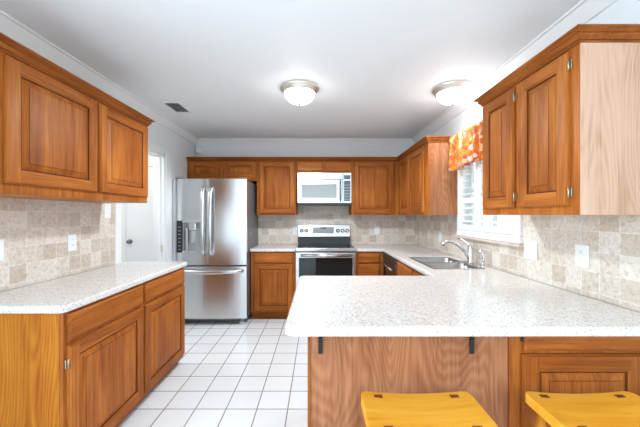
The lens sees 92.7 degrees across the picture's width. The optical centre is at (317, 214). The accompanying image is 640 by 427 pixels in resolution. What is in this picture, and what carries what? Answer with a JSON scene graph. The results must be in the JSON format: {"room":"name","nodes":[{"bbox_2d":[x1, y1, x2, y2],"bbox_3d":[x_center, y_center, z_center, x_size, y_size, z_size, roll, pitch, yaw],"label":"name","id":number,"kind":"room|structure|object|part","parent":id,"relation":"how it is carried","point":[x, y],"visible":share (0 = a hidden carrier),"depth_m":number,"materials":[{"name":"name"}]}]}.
{"room":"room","nodes":[
{"label":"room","id":0,"kind":"room"},
{"bbox_2d":[0,122,196,291],"bbox_3d":[-1.825,0.120,2.675,0.129,2.440,3.550,0,0,0],"label":"wall","id":1,"kind":"structure","parent":0,"point":[34,232],"depth_m":2.09,"materials":[{"name":"tile"}]},
{"bbox_2d":[0,239,3,260],"bbox_3d":[-1.756,0.195,1.668,0.009,0.120,0.075,0,0,0],"label":"wall outlet","id":2,"kind":"object","parent":1,"relation":"attached to","point":[1,240],"visible":1,"depth_m":1.69,"materials":[{"name":"white plastic"}]},
{"bbox_2d":[68,234,76,250],"bbox_3d":[-1.756,0.197,2.181,0.009,0.120,0.075,0,0,0],"label":"wall outlet","id":3,"kind":"object","parent":1,"relation":"attached to","point":[72,238],"visible":1,"depth_m":2.18,"materials":[{"name":"white plastic"}]},
{"bbox_2d":[0,33,154,202],"bbox_3d":[-1.560,-0.438,1.895,0.413,0.681,1.272,0,0,0],"label":"upper cabinet","id":4,"kind":"object","parent":1,"relation":"attached to","point":[63,137],"visible":1,"depth_m":1.65,"materials":[{"name":"brown wood"}]},
{"bbox_3d":[-1.385,-0.427,1.630,0.019,0.570,0.556,0,0,0],"label":"door","id":5,"kind":"part","parent":4,"relation":"part of","materials":[{"name":"brown wood"}]},
{"bbox_3d":[-1.381,-0.427,1.630,0.013,0.435,0.421,0,0,0],"label":"panel","id":6,"kind":"part","parent":4,"relation":"part of","materials":[{"name":"brown wood"}]},
{"bbox_3d":[-1.560,-0.750,1.895,0.411,0.055,1.272,0,0,0],"label":"crown","id":7,"kind":"part","parent":4,"relation":"part of","materials":[{"name":"brown wood"}]},
{"bbox_3d":[-1.385,-0.427,2.203,0.019,0.570,0.542,0,0,0],"label":"door","id":8,"kind":"part","parent":4,"relation":"part of","materials":[{"name":"brown wood"}]},
{"bbox_3d":[-1.381,-0.427,2.203,0.013,0.435,0.407,0,0,0],"label":"panel","id":9,"kind":"part","parent":4,"relation":"part of","materials":[{"name":"brown wood"}]},
{"bbox_2d":[104,204,110,217],"bbox_3d":[-1.757,-0.032,2.547,0.008,0.120,0.075,0,0,0],"label":"light switch","id":10,"kind":"object","parent":1,"relation":"attached to","point":[107,207],"visible":1,"depth_m":2.54,"materials":[{"name":"white plastic"}]},
{"bbox_2d":[114,142,169,264],"bbox_3d":[-1.820,0.294,3.130,0.140,2.092,0.970,0,0,0],"label":"trim","id":11,"kind":"structure","parent":1,"relation":"attached to","point":[161,162],"depth_m":3.50,"materials":[{"name":"white paint"}]},
{"bbox_2d":[196,145,200,153],"bbox_3d":[-1.721,-0.943,4.388,0.088,0.145,0.115,0,0,0],"label":"sensor","id":12,"kind":"object","parent":1,"relation":"attached to","point":[198,147],"visible":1,"depth_m":4.36,"materials":[{"name":"white plastic"}]},
{"bbox_2d":[116,312,307,426],"bbox_3d":[-1.540,1.390,-0.025,6.120,0.100,9.150,0,0,0],"label":"floor","id":13,"kind":"structure","parent":0,"point":[253,373],"depth_m":2.44,"materials":[{"name":"white tile"}]},
{"bbox_2d":[0,267,184,426],"bbox_3d":[-1.484,0.902,2.115,0.568,0.875,1.310,0,0,0],"label":"base cabinet","id":14,"kind":"object","parent":13,"relation":"on","point":[89,365],"visible":0.95,"depth_m":1.63,"materials":[{"name":"brown wood"}]},
{"bbox_2d":[0,262,186,313],"bbox_3d":[-1.474,0.445,2.112,0.572,0.038,1.375,0,0,0],"label":"countertop","id":15,"kind":"structure","parent":14,"relation":"on","point":[65,294],"depth_m":1.77,"materials":[{"name":"stone"}]},
{"bbox_3d":[-1.210,0.546,1.791,0.019,0.133,0.628,0,0,0],"label":"drawer","id":16,"kind":"part","parent":14,"relation":"part of","materials":[{"name":"brown wood"}]},
{"bbox_3d":[-1.210,0.943,1.791,0.019,0.615,0.628,0,0,0],"label":"door","id":17,"kind":"part","parent":14,"relation":"part of","materials":[{"name":"brown wood"}]},
{"bbox_3d":[-1.206,0.943,1.791,0.013,0.480,0.493,0,0,0],"label":"panel","id":18,"kind":"part","parent":14,"relation":"part of","materials":[{"name":"brown wood"}]},
{"bbox_3d":[-1.229,0.872,2.115,0.018,0.813,1.310,0,0,0],"label":"frame","id":19,"kind":"part","parent":14,"relation":"part of","materials":[{"name":"brown wood"}]},
{"bbox_3d":[-1.210,0.546,2.442,0.019,0.133,0.620,0,0,0],"label":"drawer","id":20,"kind":"part","parent":14,"relation":"part of","materials":[{"name":"brown wood"}]},
{"bbox_3d":[-1.210,0.943,2.442,0.019,0.615,0.620,0,0,0],"label":"door","id":21,"kind":"part","parent":14,"relation":"part of","materials":[{"name":"brown wood"}]},
{"bbox_3d":[-1.206,0.943,2.442,0.013,0.480,0.485,0,0,0],"label":"panel","id":22,"kind":"part","parent":14,"relation":"part of","materials":[{"name":"brown wood"}]},
{"bbox_2d":[173,178,257,324],"bbox_3d":[-1.312,0.443,4.015,0.900,1.795,0.831,0,0,0],"label":"refrigerator","id":23,"kind":"object","parent":13,"relation":"on","point":[215,221],"visible":0.92,"depth_m":3.69,"materials":[{"name":"grey metal"}]},
{"bbox_3d":[-1.673,0.262,3.690,0.073,0.387,0.012,0,0,0],"label":"control panel","id":24,"kind":"part","parent":23,"relation":"part of","materials":[{"name":"black plastic"}]},
{"bbox_3d":[-1.548,0.084,3.714,0.429,1.047,0.068,0,0,0],"label":"door","id":25,"kind":"part","parent":23,"relation":"part of","materials":[{"name":"silver metal"}]},
{"bbox_3d":[-1.514,0.262,3.701,0.247,0.387,0.067,0,0,0],"label":"dispenser frame","id":26,"kind":"part","parent":23,"relation":"part of","materials":[{"name":"silver metal"}]},
{"bbox_3d":[-1.377,0.075,3.643,0.044,0.840,0.087,0,0,-8],"label":"handle","id":27,"kind":"part","parent":23,"relation":"part of","materials":[{"name":"silver metal"}]},
{"bbox_3d":[-1.281,0.075,3.643,0.044,0.840,0.087,0,0,8],"label":"handle","id":28,"kind":"part","parent":23,"relation":"part of","materials":[{"name":"silver metal"}]},
{"bbox_3d":[-1.310,0.679,3.649,0.824,0.054,0.090,0,0,0],"label":"handle","id":29,"kind":"part","parent":23,"relation":"part of","materials":[{"name":"silver metal"}]},
{"bbox_3d":[-1.312,0.940,3.714,0.899,0.631,0.068,0,0,0],"label":"freezer drawer","id":30,"kind":"part","parent":23,"relation":"part of","materials":[{"name":"silver metal"}]},
{"bbox_3d":[-1.095,0.084,3.714,0.464,1.047,0.068,0,0,0],"label":"door","id":31,"kind":"part","parent":23,"relation":"part of","materials":[{"name":"silver metal"}]},
{"bbox_2d":[251,251,295,318],"bbox_3d":[-0.568,0.902,4.145,0.565,0.875,0.590,0,0,0],"label":"base cabinet","id":32,"kind":"object","parent":13,"relation":"on","point":[273,274],"visible":0.84,"depth_m":3.85,"materials":[{"name":"brown wood"}]},
{"bbox_3d":[-0.561,0.548,3.860,0.489,0.122,0.019,0,0,0],"label":"drawer","id":33,"kind":"part","parent":32,"relation":"part of","materials":[{"name":"brown wood"}]},
{"bbox_3d":[-0.561,0.919,3.860,0.489,0.591,0.019,0,0,0],"label":"door","id":34,"kind":"part","parent":32,"relation":"part of","materials":[{"name":"brown wood"}]},
{"bbox_2d":[250,244,297,251],"bbox_3d":[-0.573,0.445,4.141,0.579,0.038,0.598,0,0,0],"label":"countertop","id":35,"kind":"structure","parent":32,"relation":"on","point":[261,247],"depth_m":3.88,"materials":[{"name":"stone"}]},
{"bbox_3d":[-0.561,0.919,3.856,0.354,0.456,0.013,0,0,0],"label":"panel","id":36,"kind":"part","parent":32,"relation":"part of","materials":[{"name":"brown wood"}]},
{"bbox_2d":[296,225,355,286],"bbox_3d":[0.095,0.713,4.091,0.764,1.135,0.678,0,0,0],"label":"range","id":37,"kind":"object","parent":13,"relation":"on","point":[321,250],"visible":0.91,"depth_m":3.82,"materials":[{"name":"silver metal"}]},
{"bbox_3d":[0.087,0.227,4.375,0.741,0.158,0.041,0,0,0],"label":"control panel","id":38,"kind":"part","parent":37,"relation":"part of","materials":[{"name":"silver metal"}]},
{"bbox_2d":[296,244,354,247],"bbox_3d":[0.098,0.431,4.098,0.756,0.026,0.525,0,0,0],"label":"cooktop","id":39,"kind":"object","parent":37,"relation":"in","point":[299,245],"depth_m":4.04,"materials":[{"name":"black glass"}]},
{"bbox_3d":[0.098,0.783,3.837,0.756,0.623,0.045,0,0,0],"label":"oven door","id":40,"kind":"part","parent":37,"relation":"part of","materials":[{"name":"silver metal"}]},
{"bbox_3d":[0.098,0.502,3.784,0.626,0.031,0.064,0,0,0],"label":"handle","id":41,"kind":"part","parent":37,"relation":"part of","materials":[{"name":"silver metal"}]},
{"bbox_3d":[0.098,0.435,3.823,0.758,0.042,0.022,0,0,0],"label":"rail","id":42,"kind":"part","parent":37,"relation":"part of","materials":[{"name":"silver metal"}]},
{"bbox_2d":[356,252,383,275],"bbox_3d":[0.658,0.902,4.145,0.352,0.875,0.590,0,0,0],"label":"base cabinet","id":43,"kind":"object","parent":13,"relation":"on","point":[367,263],"visible":0.35,"depth_m":3.85,"materials":[{"name":"brown wood"}]},
{"bbox_3d":[0.644,0.712,3.860,0.275,0.176,0.019,0,0,0],"label":"drawer","id":44,"kind":"part","parent":43,"relation":"part of","materials":[{"name":"brown wood"}]},
{"bbox_3d":[0.644,0.548,3.860,0.275,0.122,0.019,0,0,0],"label":"drawer","id":45,"kind":"part","parent":43,"relation":"part of","materials":[{"name":"brown wood"}]},
{"bbox_2d":[380,253,397,275],"bbox_3d":[1.085,0.905,3.510,0.629,0.870,0.610,0,0,0],"label":"dishwasher","id":46,"kind":"object","parent":13,"relation":"on","point":[389,263],"visible":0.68,"depth_m":3.46,"materials":[{"name":"black metal"}]},
{"bbox_3d":[0.792,0.585,3.510,0.042,0.022,0.540,0,0,0],"label":"handle","id":47,"kind":"part","parent":46,"relation":"part of","materials":[{"name":"silver metal"}]},
{"bbox_3d":[0.830,0.917,3.510,0.030,0.625,0.604,0,0,0],"label":"door","id":48,"kind":"part","parent":46,"relation":"part of","materials":[{"name":"black glass"}]},
{"bbox_3d":[0.829,0.536,3.510,0.034,0.128,0.604,0,0,0],"label":"control panel","id":49,"kind":"part","parent":46,"relation":"part of","materials":[{"name":"black plastic"}]},
{"bbox_3d":[0.829,0.851,3.207,0.034,0.758,0.002,0,0,0],"label":"edge trim","id":50,"kind":"part","parent":46,"relation":"part of","materials":[{"name":"silver metal"}]},
{"bbox_2d":[308,337,507,426],"bbox_3d":[0.391,0.902,1.640,0.872,0.875,0.880,0,0,0],"label":"base cabinet","id":51,"kind":"object","parent":13,"relation":"on","point":[347,367],"depth_m":1.33,"materials":[{"name":"brown wood"}]},
{"bbox_3d":[0.011,0.533,1.263,0.018,0.137,0.126,0,0,0],"label":"counter bracket","id":52,"kind":"part","parent":51,"relation":"part of","materials":[{"name":"grey metal"}]},
{"bbox_3d":[0.668,0.533,1.263,0.018,0.137,0.126,0,0,0],"label":"counter bracket","id":53,"kind":"part","parent":51,"relation":"part of","materials":[{"name":"grey metal"}]},
{"bbox_2d":[397,260,424,275],"bbox_3d":[1.115,0.902,2.672,0.590,0.875,1.045,0,0,0],"label":"base cabinet","id":54,"kind":"object","parent":13,"relation":"on","point":[403,269],"visible":0.1,"depth_m":2.86,"materials":[{"name":"brown wood"}]},
{"bbox_3d":[0.830,0.548,2.930,0.019,0.122,0.470,0,0,0],"label":"false drawer","id":55,"kind":"part","parent":54,"relation":"part of","materials":[{"name":"brown wood"}]},
{"bbox_2d":[361,391,497,426],"bbox_3d":[0.390,1.027,1.120,0.441,0.629,0.282,0,0,0],"label":"bar stool","id":56,"kind":"object","parent":13,"relation":"on","point":[459,408],"visible":1,"depth_m":1.13,"materials":[{"name":"yellow wood"}]},
{"bbox_2d":[508,337,639,426],"bbox_3d":[1.123,0.902,1.690,0.589,0.875,0.780,0,0,0],"label":"base cabinet","id":57,"kind":"object","parent":13,"relation":"on","point":[564,365],"visible":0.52,"depth_m":1.30,"materials":[{"name":"brown wood"}]},
{"bbox_2d":[285,244,639,336],"bbox_3d":[0.640,0.445,2.798,1.540,0.038,3.286,0,0,0],"label":"countertop","id":58,"kind":"structure","parent":57,"relation":"on","point":[488,301],"depth_m":1.40,"materials":[{"name":"stone"}]},
{"bbox_2d":[408,257,483,268],"bbox_3d":[1.105,0.518,2.715,0.408,0.194,0.658,0,0,0],"label":"sink","id":59,"kind":"object","parent":58,"relation":"in","point":[431,262],"visible":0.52,"depth_m":2.70,"materials":[{"name":"grey metal"}]},
{"bbox_3d":[1.105,0.519,2.872,0.364,0.192,0.301,0,0,0],"label":"bowl","id":60,"kind":"part","parent":59,"relation":"part of","materials":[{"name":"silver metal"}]},
{"bbox_3d":[1.105,0.519,2.558,0.364,0.192,0.301,0,0,0],"label":"bowl","id":61,"kind":"part","parent":59,"relation":"part of","materials":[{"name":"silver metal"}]},
{"bbox_2d":[441,238,480,264],"bbox_3d":[1.229,0.317,2.690,0.288,0.217,0.240,0,0,0],"label":"kitchen faucet","id":62,"kind":"object","parent":58,"relation":"on","point":[469,255],"visible":0.98,"depth_m":2.68,"materials":[{"name":"silver metal"}]},
{"bbox_3d":[1.217,0.307,2.690,0.264,0.174,0.034,0,0,0],"label":"spout","id":63,"kind":"part","parent":62,"relation":"part of","materials":[{"name":"silver metal"}]},
{"bbox_3d":[1.310,0.247,2.716,0.109,0.078,0.026,0,0,37],"label":"lever","id":64,"kind":"part","parent":62,"relation":"part of","materials":[{"name":"silver metal"}]},
{"bbox_3d":[1.345,0.420,2.690,0.056,0.010,0.240,0,0,0],"label":"plate","id":65,"kind":"part","parent":62,"relation":"part of","materials":[{"name":"silver metal"}]},
{"bbox_2d":[478,249,486,267],"bbox_3d":[1.344,0.353,2.490,0.064,0.145,0.052,0,0,0],"label":"sprayer","id":66,"kind":"object","parent":58,"relation":"on","point":[481,251],"visible":0.98,"depth_m":2.48,"materials":[{"name":"silver metal"}]},
{"bbox_3d":[1.142,0.532,1.310,0.514,0.101,0.019,0,0,0],"label":"drawer","id":67,"kind":"part","parent":57,"relation":"part of","materials":[{"name":"brown wood"}]},
{"bbox_3d":[1.139,0.906,1.306,0.373,0.466,0.013,0,0,0],"label":"panel","id":68,"kind":"part","parent":57,"relation":"part of","materials":[{"name":"brown wood"}]},
{"bbox_2d":[525,391,639,426],"bbox_3d":[1.048,1.027,1.120,0.441,0.629,0.282,0,0,0],"label":"bar stool","id":69,"kind":"object","parent":13,"relation":"on","point":[621,408],"visible":1,"depth_m":1.14,"materials":[{"name":"yellow wood"}]},
{"bbox_3d":[0.869,1.043,1.228,0.093,0.597,0.037,0,0,38],"label":"leg","id":70,"kind":"part","parent":69,"relation":"part of","materials":[{"name":"yellow wood"}]},
{"bbox_2d":[0,0,580,137],"bbox_3d":[-1.540,-1.150,-0.025,6.120,0.100,9.150,0,0,0],"label":"ceiling","id":71,"kind":"structure","parent":0,"point":[376,66],"depth_m":2.06,"materials":[{"name":"white paint"}]},
{"bbox_2d":[160,101,192,112],"bbox_3d":[-1.435,-1.095,3.110,0.190,0.011,0.320,0,0,0],"label":"ceiling vent","id":72,"kind":"object","parent":71,"relation":"in","point":[178,107],"visible":1,"depth_m":3.09,"materials":[{"name":"grey metal"}]},
{"bbox_2d":[280,80,318,104],"bbox_3d":[-0.160,-1.028,2.650,0.340,0.143,0.340,0,0,0],"label":"ceiling light","id":73,"kind":"object","parent":71,"relation":"attached to","point":[298,92],"visible":1,"depth_m":2.56,"materials":[{"name":"white glass"}]},
{"bbox_3d":[-0.160,-1.014,2.650,0.255,0.090,0.255,0,0,0],"label":"lamp shade","id":74,"kind":"part","parent":73,"relation":"part of","materials":[{"name":"white glass"}]},
{"bbox_2d":[432,80,474,104],"bbox_3d":[1.170,-1.028,2.650,0.340,0.143,0.340,0,0,0],"label":"ceiling light","id":75,"kind":"object","parent":71,"relation":"attached to","point":[453,92],"visible":1,"depth_m":2.56,"materials":[{"name":"white glass"}]},
{"bbox_3d":[1.170,-1.014,2.650,0.255,0.090,0.255,0,0,0],"label":"lamp shade","id":76,"kind":"part","parent":75,"relation":"part of","materials":[{"name":"white glass"}]},
{"bbox_2d":[197,145,414,252],"bbox_3d":[-0.185,0.120,4.495,3.410,2.440,0.109,0,0,0],"label":"wall","id":77,"kind":"structure","parent":0,"point":[272,229],"depth_m":4.44,"materials":[{"name":"tile"}]},
{"bbox_2d":[186,157,256,182],"bbox_3d":[-1.296,-0.619,4.262,0.937,0.318,0.366,0,0,0],"label":"upper cabinet","id":78,"kind":"object","parent":77,"relation":"attached to","point":[197,167],"visible":0.86,"depth_m":4.10,"materials":[{"name":"brown wood"}]},
{"bbox_3d":[-1.523,-0.598,4.109,0.412,0.236,0.019,0,0,0],"label":"door","id":79,"kind":"part","parent":78,"relation":"part of","materials":[{"name":"brown wood"}]},
{"bbox_3d":[-1.523,-0.598,4.106,0.277,0.101,0.013,0,0,0],"label":"panel","id":80,"kind":"part","parent":78,"relation":"part of","materials":[{"name":"brown wood"}]},
{"bbox_3d":[-1.296,-0.750,4.099,0.937,0.055,0.041,0,0,0],"label":"crown","id":81,"kind":"part","parent":78,"relation":"part of","materials":[{"name":"brown wood"}]},
{"bbox_3d":[-1.054,-0.598,4.109,0.433,0.236,0.019,0,0,0],"label":"door","id":82,"kind":"part","parent":78,"relation":"part of","materials":[{"name":"brown wood"}]},
{"bbox_3d":[-1.054,-0.598,4.106,0.298,0.101,0.013,0,0,0],"label":"panel","id":83,"kind":"part","parent":78,"relation":"part of","materials":[{"name":"brown wood"}]},
{"bbox_2d":[256,157,297,214],"bbox_3d":[-0.560,-0.389,4.262,0.531,0.778,0.366,0,0,0],"label":"upper cabinet","id":84,"kind":"object","parent":77,"relation":"attached to","point":[276,176],"visible":0.96,"depth_m":4.10,"materials":[{"name":"brown wood"}]},
{"bbox_3d":[-0.560,-0.750,4.099,0.531,0.055,0.041,0,0,0],"label":"crown","id":85,"kind":"part","parent":84,"relation":"part of","materials":[{"name":"brown wood"}]},
{"bbox_3d":[-0.553,-0.368,4.106,0.338,0.561,0.013,0,0,0],"label":"panel","id":86,"kind":"part","parent":84,"relation":"part of","materials":[{"name":"brown wood"}]},
{"bbox_2d":[292,226,297,234],"bbox_3d":[-0.335,0.227,4.436,0.075,0.120,0.009,0,0,0],"label":"wall outlet","id":87,"kind":"object","parent":77,"relation":"attached to","point":[294,228],"visible":1,"depth_m":4.43,"materials":[{"name":"white plastic"}]},
{"bbox_2d":[296,157,351,172],"bbox_3d":[0.079,-0.675,4.262,0.743,0.206,0.366,0,0,0],"label":"upper cabinet","id":88,"kind":"object","parent":77,"relation":"attached to","point":[303,164],"visible":0.98,"depth_m":4.10,"materials":[{"name":"brown wood"}]},
{"bbox_3d":[-0.107,-0.653,4.109,0.348,0.127,0.019,0,0,0],"label":"door","id":89,"kind":"part","parent":88,"relation":"part of","materials":[{"name":"brown wood"}]},
{"bbox_2d":[297,173,350,205],"bbox_3d":[0.085,-0.349,4.229,0.726,0.439,0.401,0,0,0],"label":"microwave oven","id":90,"kind":"object","parent":88,"relation":"attached to","point":[313,189],"visible":1,"depth_m":4.08,"materials":[{"name":"white plastic"}]},
{"bbox_3d":[0.028,-0.316,4.104,0.611,0.312,0.039,0,0,0],"label":"door","id":91,"kind":"part","parent":90,"relation":"part of","materials":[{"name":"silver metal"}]},
{"bbox_3d":[0.392,-0.363,4.104,0.112,0.407,0.039,0,0,0],"label":"control panel","id":92,"kind":"part","parent":90,"relation":"part of","materials":[{"name":"white plastic"}]},
{"bbox_3d":[0.079,-0.750,4.099,0.743,0.055,0.041,0,0,0],"label":"crown","id":93,"kind":"part","parent":88,"relation":"part of","materials":[{"name":"brown wood"}]},
{"bbox_3d":[0.267,-0.653,4.109,0.343,0.127,0.019,0,0,0],"label":"door","id":94,"kind":"part","parent":88,"relation":"part of","materials":[{"name":"brown wood"}]},
{"bbox_2d":[349,157,398,214],"bbox_3d":[0.775,-0.389,4.262,0.646,0.778,0.366,0,0,0],"label":"upper cabinet","id":95,"kind":"object","parent":77,"relation":"attached to","point":[374,180],"visible":0.86,"depth_m":4.10,"materials":[{"name":"brown wood"}]},
{"bbox_3d":[0.754,-0.368,4.106,0.401,0.561,0.013,0,0,0],"label":"panel","id":96,"kind":"part","parent":95,"relation":"part of","materials":[{"name":"brown wood"}]},
{"bbox_3d":[0.775,-0.750,4.099,0.646,0.055,0.041,0,0,0],"label":"crown","id":97,"kind":"part","parent":95,"relation":"part of","materials":[{"name":"brown wood"}]},
{"bbox_2d":[375,226,379,234],"bbox_3d":[0.860,0.225,4.436,0.075,0.120,0.009,0,0,0],"label":"wall outlet","id":98,"kind":"object","parent":77,"relation":"attached to","point":[377,228],"visible":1,"depth_m":4.43,"materials":[{"name":"white plastic"}]},
{"bbox_2d":[415,0,639,312],"bbox_3d":[1.466,0.120,-0.025,0.109,2.440,8.950,0,0,0],"label":"wall","id":99,"kind":"structure","parent":0,"point":[612,276],"depth_m":1.70,"materials":[{"name":"tile"}]},
{"bbox_2d":[0,0,617,144],"bbox_3d":[-0.175,-1.058,-0.025,3.190,0.085,8.950,0,0,0],"label":"trim","id":100,"kind":"structure","parent":99,"relation":"attached to","point":[584,11],"depth_m":2.39,"materials":[{"name":"white paint"}]},
{"bbox_2d":[397,136,456,214],"bbox_3d":[1.238,-0.389,3.722,0.359,0.778,1.446,0,0,0],"label":"upper cabinet","id":101,"kind":"object","parent":99,"relation":"attached to","point":[426,184],"visible":0.86,"depth_m":3.06,"materials":[{"name":"brown wood"}]},
{"bbox_3d":[1.089,-0.368,3.857,0.019,0.696,0.395,0,0,0],"label":"door","id":102,"kind":"part","parent":101,"relation":"part of","materials":[{"name":"brown wood"}]},
{"bbox_3d":[1.086,-0.368,3.857,0.013,0.561,0.260,0,0,0],"label":"panel","id":103,"kind":"part","parent":101,"relation":"part of","materials":[{"name":"brown wood"}]},
{"bbox_3d":[1.109,-0.388,3.743,0.018,0.776,1.405,0,0,0],"label":"frame","id":104,"kind":"part","parent":101,"relation":"part of","materials":[{"name":"brown wood"}]},
{"bbox_3d":[1.086,-0.368,3.370,0.013,0.561,0.345,0,0,0],"label":"panel","id":105,"kind":"part","parent":101,"relation":"part of","materials":[{"name":"brown wood"}]},
{"bbox_3d":[1.089,-0.368,3.370,0.019,0.696,0.480,0,0,0],"label":"door","id":106,"kind":"part","parent":101,"relation":"part of","materials":[{"name":"brown wood"}]},
{"bbox_3d":[1.238,-0.750,3.557,0.359,0.055,1.116,0,0,0],"label":"crown","id":107,"kind":"part","parent":101,"relation":"part of","materials":[{"name":"brown wood"}]},
{"bbox_2d":[453,162,523,246],"bbox_3d":[1.445,-0.249,2.590,0.150,0.942,1.020,0,0,0],"label":"window","id":108,"kind":"structure","parent":99,"relation":"in","point":[515,240],"depth_m":2.69,"materials":[{"name":"white paint"}]},
{"bbox_2d":[448,119,482,170],"bbox_3d":[1.342,-0.589,2.553,0.154,0.343,0.951,0,0,0],"label":"window valance","id":109,"kind":"object","parent":108,"relation":"attached to","point":[466,147],"visible":0.6,"depth_m":2.67,"materials":[{"name":"orange fabric"}]},
{"bbox_3d":[1.498,-0.260,2.580,0.025,0.790,0.800,0,0,0],"label":"sash","id":110,"kind":"part","parent":108,"relation":"part of","materials":[{"name":"white paint"}]},
{"bbox_2d":[461,160,512,234],"bbox_3d":[1.405,-0.253,2.580,0.062,0.791,0.804,0,0,0],"label":"plantation shutter","id":111,"kind":"object","parent":108,"relation":"attached to","point":[478,199],"visible":0.53,"depth_m":2.65,"materials":[{"name":"white paint"}]},
{"bbox_3d":[1.405,-0.253,2.821,0.026,0.791,0.322,0,0,0],"label":"shutter panel","id":112,"kind":"part","parent":111,"relation":"part of","materials":[{"name":"white paint"}]},
{"bbox_3d":[1.405,-0.253,2.417,0.026,0.791,0.477,0,0,0],"label":"shutter panel","id":113,"kind":"part","parent":111,"relation":"part of","materials":[{"name":"white paint"}]},
{"bbox_3d":[1.395,0.212,2.590,0.050,0.020,1.020,0,0,0],"label":"sill","id":114,"kind":"part","parent":108,"relation":"part of","materials":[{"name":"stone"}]},
{"bbox_3d":[1.498,-0.260,2.580,0.003,0.790,0.800,0,0,0],"label":"pane","id":115,"kind":"part","parent":108,"relation":"part of","materials":[{"name":"clear glass"}]},
{"bbox_2d":[524,240,537,259],"bbox_3d":[1.407,0.232,2.020,0.008,0.120,0.125,0,0,0],"label":"light switch","id":116,"kind":"object","parent":99,"relation":"attached to","point":[530,247],"visible":1,"depth_m":2.01,"materials":[{"name":"white plastic"}]},
{"bbox_2d":[474,24,639,214],"bbox_3d":[1.238,-0.389,1.659,0.359,0.778,0.835,0,0,0],"label":"upper cabinet","id":117,"kind":"object","parent":99,"relation":"attached to","point":[561,131],"visible":1,"depth_m":1.33,"materials":[{"name":"brown wood"}]},
{"bbox_3d":[1.086,-0.376,1.851,0.013,0.537,0.180,0,0,0],"label":"panel","id":118,"kind":"part","parent":117,"relation":"part of","materials":[{"name":"brown wood"}]},
{"bbox_3d":[1.089,-0.376,1.851,0.019,0.672,0.315,0,0,0],"label":"door","id":119,"kind":"part","parent":117,"relation":"part of","materials":[{"name":"brown wood"}]},
{"bbox_3d":[1.109,-0.388,1.659,0.018,0.776,0.753,0,0,0],"label":"frame","id":120,"kind":"part","parent":117,"relation":"part of","materials":[{"name":"brown wood"}]},
{"bbox_3d":[1.086,-0.376,1.490,0.013,0.537,0.192,0,0,0],"label":"panel","id":121,"kind":"part","parent":117,"relation":"part of","materials":[{"name":"brown wood"}]},
{"bbox_3d":[1.089,-0.376,1.490,0.019,0.672,0.327,0,0,0],"label":"door","id":122,"kind":"part","parent":117,"relation":"part of","materials":[{"name":"brown wood"}]},
{"bbox_3d":[1.238,-0.750,1.659,0.359,0.055,0.835,0,0,0],"label":"crown","id":123,"kind":"part","parent":117,"relation":"part of","materials":[{"name":"brown wood"}]},
{"bbox_3d":[1.260,-0.361,1.280,0.316,0.721,0.005,0,0,0],"label":"panel","id":124,"kind":"part","parent":117,"relation":"part of","materials":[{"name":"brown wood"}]},
{"bbox_2d":[575,244,588,267],"bbox_3d":[1.406,0.218,1.627,0.009,0.120,0.082,0,0,0],"label":"wall outlet","id":125,"kind":"object","parent":99,"relation":"attached to","point":[581,251],"visible":1,"depth_m":1.62,"materials":[{"name":"white plastic"}]},
{"bbox_2d":[578,249,583,254],"bbox_3d":[1.403,0.198,1.627,0.002,0.028,0.032,0,0,0],"label":"socket","id":126,"kind":"object","parent":125,"relation":"attached to","point":[580,251],"depth_m":1.63,"materials":[{"name":"grey plastic"}]},
{"bbox_2d":[578,257,583,262],"bbox_3d":[1.403,0.238,1.627,0.002,0.028,0.032,0,0,0],"label":"socket","id":127,"kind":"object","parent":125,"relation":"attached to","point":[580,259],"depth_m":1.63,"materials":[{"name":"grey plastic"}]},
{"bbox_3d":[-2.595,0.120,4.400,1.410,2.440,0.100,0,0,0],"label":"wall","id":128,"kind":"structure","parent":0,"visible":0},
{"bbox_2d":[121,161,152,262],"bbox_3d":[-2.360,0.285,4.303,0.920,2.110,0.095,0,0,0],"label":"door","id":129,"kind":"structure","parent":128,"relation":"in","point":[136,218],"depth_m":4.32,"materials":[{"name":"white paint"}]}
]}

